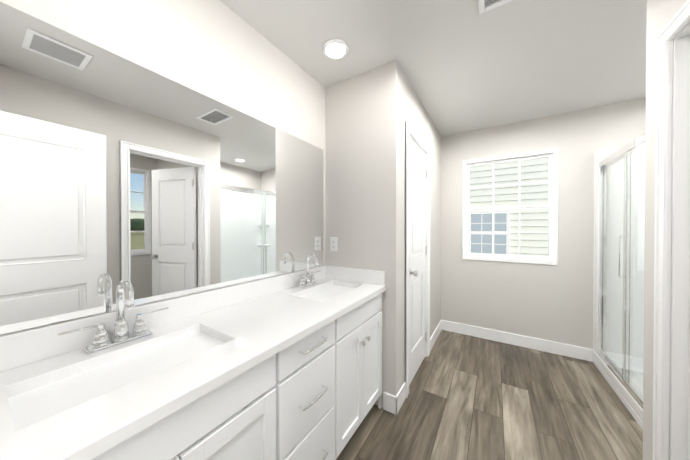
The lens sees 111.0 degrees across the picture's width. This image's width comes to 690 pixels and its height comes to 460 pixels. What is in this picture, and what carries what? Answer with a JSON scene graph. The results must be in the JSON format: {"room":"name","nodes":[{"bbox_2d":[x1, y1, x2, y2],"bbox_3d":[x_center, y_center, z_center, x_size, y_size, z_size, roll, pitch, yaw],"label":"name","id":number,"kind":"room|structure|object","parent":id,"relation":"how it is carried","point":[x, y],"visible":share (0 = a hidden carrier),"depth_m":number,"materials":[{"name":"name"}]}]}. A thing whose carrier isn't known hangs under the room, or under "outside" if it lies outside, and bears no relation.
{"room":"bathroom","nodes":[
{"label":"bathroom","id":0,"kind":"room"},
{"bbox_2d":[0,0,324,335],"bbox_3d":[-0.732,0.056,1.210,0.126,2.490,2.180,0,0,32],"label":"mirror","id":1,"kind":"object","parent":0,"point":[150,186],"depth_m":0.97,"materials":[{"name":"silver metal"}]},
{"bbox_2d":[401,70,440,386],"bbox_3d":[0.783,0.047,2.453,0.120,2.490,1.540,0,0,32],"label":"wall","id":2,"kind":"structure","parent":0,"point":[415,115],"depth_m":2.57,"materials":[{"name":"paint"}]},
{"bbox_2d":[404,121,429,397],"bbox_3d":[0.620,0.229,2.175,0.143,2.131,0.758,0,0,32],"label":"trim","id":3,"kind":"structure","parent":2,"relation":"attached to","point":[413,134],"depth_m":1.86,"materials":[{"name":"white wood"}]},
{"bbox_2d":[409,137,426,384],"bbox_3d":[0.645,0.258,2.163,0.174,2.048,0.608,0,0,32],"label":"closet door","id":4,"kind":"structure","parent":2,"relation":"in","point":[417,289],"depth_m":2.15,"materials":[{"name":"white wood"}]},
{"bbox_2d":[430,320,441,350],"bbox_3d":[1.053,1.227,2.764,0.014,0.125,0.680,0,0,32],"label":"baseboard","id":5,"kind":"structure","parent":2,"relation":"attached to","point":[433,338],"depth_m":2.74,"materials":[{"name":"white wood"}]},
{"bbox_2d":[220,0,646,136],"bbox_3d":[0.850,-1.234,0.415,3.640,0.100,5.140,0,0,32],"label":"ceiling","id":6,"kind":"structure","parent":0,"point":[465,66],"depth_m":1.56,"materials":[{"name":"paint"}]},
{"bbox_2d":[322,39,348,59],"bbox_3d":[-0.062,-1.185,1.563,0.176,0.012,0.176,0,0,32],"label":"recessed light","id":7,"kind":"object","parent":6,"relation":"in","point":[335,49],"visible":1,"depth_m":1.55,"materials":[{"name":"white plastic"}]},
{"bbox_2d":[478,0,512,13],"bbox_3d":[0.830,-1.182,1.114,0.360,0.012,0.210,0,0,32],"label":"ceiling vent","id":8,"kind":"object","parent":6,"relation":"in","point":[485,5],"visible":1,"depth_m":1.24,"materials":[{"name":"white metal"}]},
{"bbox_2d":[336,330,642,459],"bbox_3d":[1.006,1.352,1.103,3.190,0.100,3.840,0,0,32],"label":"floor","id":9,"kind":"structure","parent":0,"point":[472,398],"depth_m":1.68,"materials":[{"name":"brown wood"}]},
{"bbox_2d":[76,290,385,459],"bbox_3d":[-0.363,0.869,1.160,0.566,0.865,1.638,0,0,32],"label":"bathroom vanity","id":10,"kind":"object","parent":9,"relation":"on","point":[287,366],"depth_m":0.91,"materials":[{"name":"white wood"}]},
{"bbox_2d":[0,278,386,459],"bbox_3d":[-0.372,0.419,1.162,0.546,0.035,1.638,0,0,32],"label":"countertop","id":11,"kind":"structure","parent":10,"relation":"on","point":[254,328],"depth_m":0.69,"materials":[{"name":"white stone"}]},
{"bbox_2d":[56,280,167,353],"bbox_3d":[-0.773,0.288,0.830,0.127,0.229,0.290,0,0,32],"label":"faucet","id":12,"kind":"object","parent":11,"relation":"on","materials":[{"name":"silver metal"}]},
{"bbox_2d":[8,330,227,429],"bbox_3d":[-0.644,0.510,0.750,0.306,0.166,0.526,0,0,32],"label":"sink","id":13,"kind":"object","parent":11,"relation":"in","point":[32,403],"depth_m":0.71,"materials":[{"name":"white ceramic"}]},
{"bbox_2d":[292,254,319,289],"bbox_3d":[-0.238,0.282,1.676,0.127,0.229,0.290,0,0,32],"label":"faucet","id":14,"kind":"object","parent":11,"relation":"on","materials":[{"name":"silver metal"}]},
{"bbox_2d":[296,282,351,301],"bbox_3d":[-0.110,0.504,1.596,0.306,0.166,0.526,0,0,32],"label":"sink","id":15,"kind":"object","parent":11,"relation":"in","point":[321,292],"depth_m":1.64,"materials":[{"name":"white ceramic"}]},
{"bbox_2d":[593,132,645,429],"bbox_3d":[2.404,0.274,1.442,0.953,2.050,1.516,0,0,32],"label":"shower","id":16,"kind":"object","parent":9,"relation":"on","point":[618,267],"visible":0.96,"depth_m":2.14,"materials":[{"name":"glass"}]},
{"bbox_2d":[325,0,660,459],"bbox_3d":[1.360,0.057,1.119,3.520,2.490,0.140,0,0,32],"label":"wall","id":17,"kind":"structure","parent":0,"point":[363,168],"depth_m":1.73,"materials":[{"name":"paint"}]},
{"bbox_2d":[0,266,323,369],"bbox_3d":[-0.594,0.350,1.302,0.020,0.100,1.638,0,0,32],"label":"backsplash","id":18,"kind":"structure","parent":17,"relation":"attached to","point":[20,348],"depth_m":0.89,"materials":[{"name":"white stone"}]},
{"bbox_2d":[330,237,336,251],"bbox_3d":[-0.092,0.118,1.948,0.070,0.116,0.008,0,0,32],"label":"electrical outlet plate","id":19,"kind":"object","parent":17,"relation":"attached to","point":[333,243],"visible":1,"depth_m":1.95,"materials":[{"name":"white plastic"}]},
{"bbox_2d":[324,266,386,285],"bbox_3d":[0.067,0.347,1.841,0.522,0.100,0.020,0,0,32],"label":"backsplash","id":20,"kind":"structure","parent":17,"relation":"attached to","point":[349,274],"depth_m":1.82,"materials":[{"name":"white stone"}]},
{"bbox_2d":[441,97,645,348],"bbox_3d":[2.262,0.047,2.501,2.570,2.490,0.120,0,0,32],"label":"wall","id":21,"kind":"structure","parent":0,"point":[554,303],"depth_m":2.52,"materials":[{"name":"paint"}]},
{"bbox_2d":[462,148,558,264],"bbox_3d":[1.849,-0.245,2.725,0.894,1.216,0.087,0,0,32],"label":"window","id":22,"kind":"structure","parent":21,"relation":"in","point":[552,155],"depth_m":2.66,"materials":[{"name":"plastic"}]},
{"bbox_2d":[442,320,592,361],"bbox_3d":[1.835,1.228,2.699,1.405,0.125,0.014,0,0,32],"label":"baseboard","id":23,"kind":"structure","parent":21,"relation":"attached to","point":[577,352],"depth_m":2.61,"materials":[{"name":"white wood"}]},
{"bbox_2d":[661,0,686,30],"bbox_3d":[0.879,0.064,0.134,0.120,2.490,2.080,0,0,32],"label":"wall","id":24,"kind":"structure","parent":0,"point":[670,9],"depth_m":0.99,"materials":[{"name":"paint"}]},
{"bbox_2d":[653,0,689,459],"bbox_3d":[1.199,0.234,0.642,0.166,2.141,0.832,0,0,32],"label":"door frame","id":25,"kind":"structure","parent":24,"relation":"attached to","point":[671,398],"depth_m":0.96,"materials":[{"name":"white wood"}]},
{"label":"outside","id":26,"kind":"structure","parent":0,"visible":0},
{"bbox_3d":[40.344,1.574,9.963,180.000,0.050,180.000,0,0,32],"label":"lawn","id":27,"kind":"structure","parent":26,"visible":0},
{"bbox_2d":[469,157,548,255],"bbox_3d":[3.455,-1.326,4.960,15.050,5.800,0.230,0,0,32],"label":"window pane","id":28,"kind":"structure","parent":27,"relation":"on","point":[540,221],"depth_m":4.89,"materials":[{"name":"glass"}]}
]}

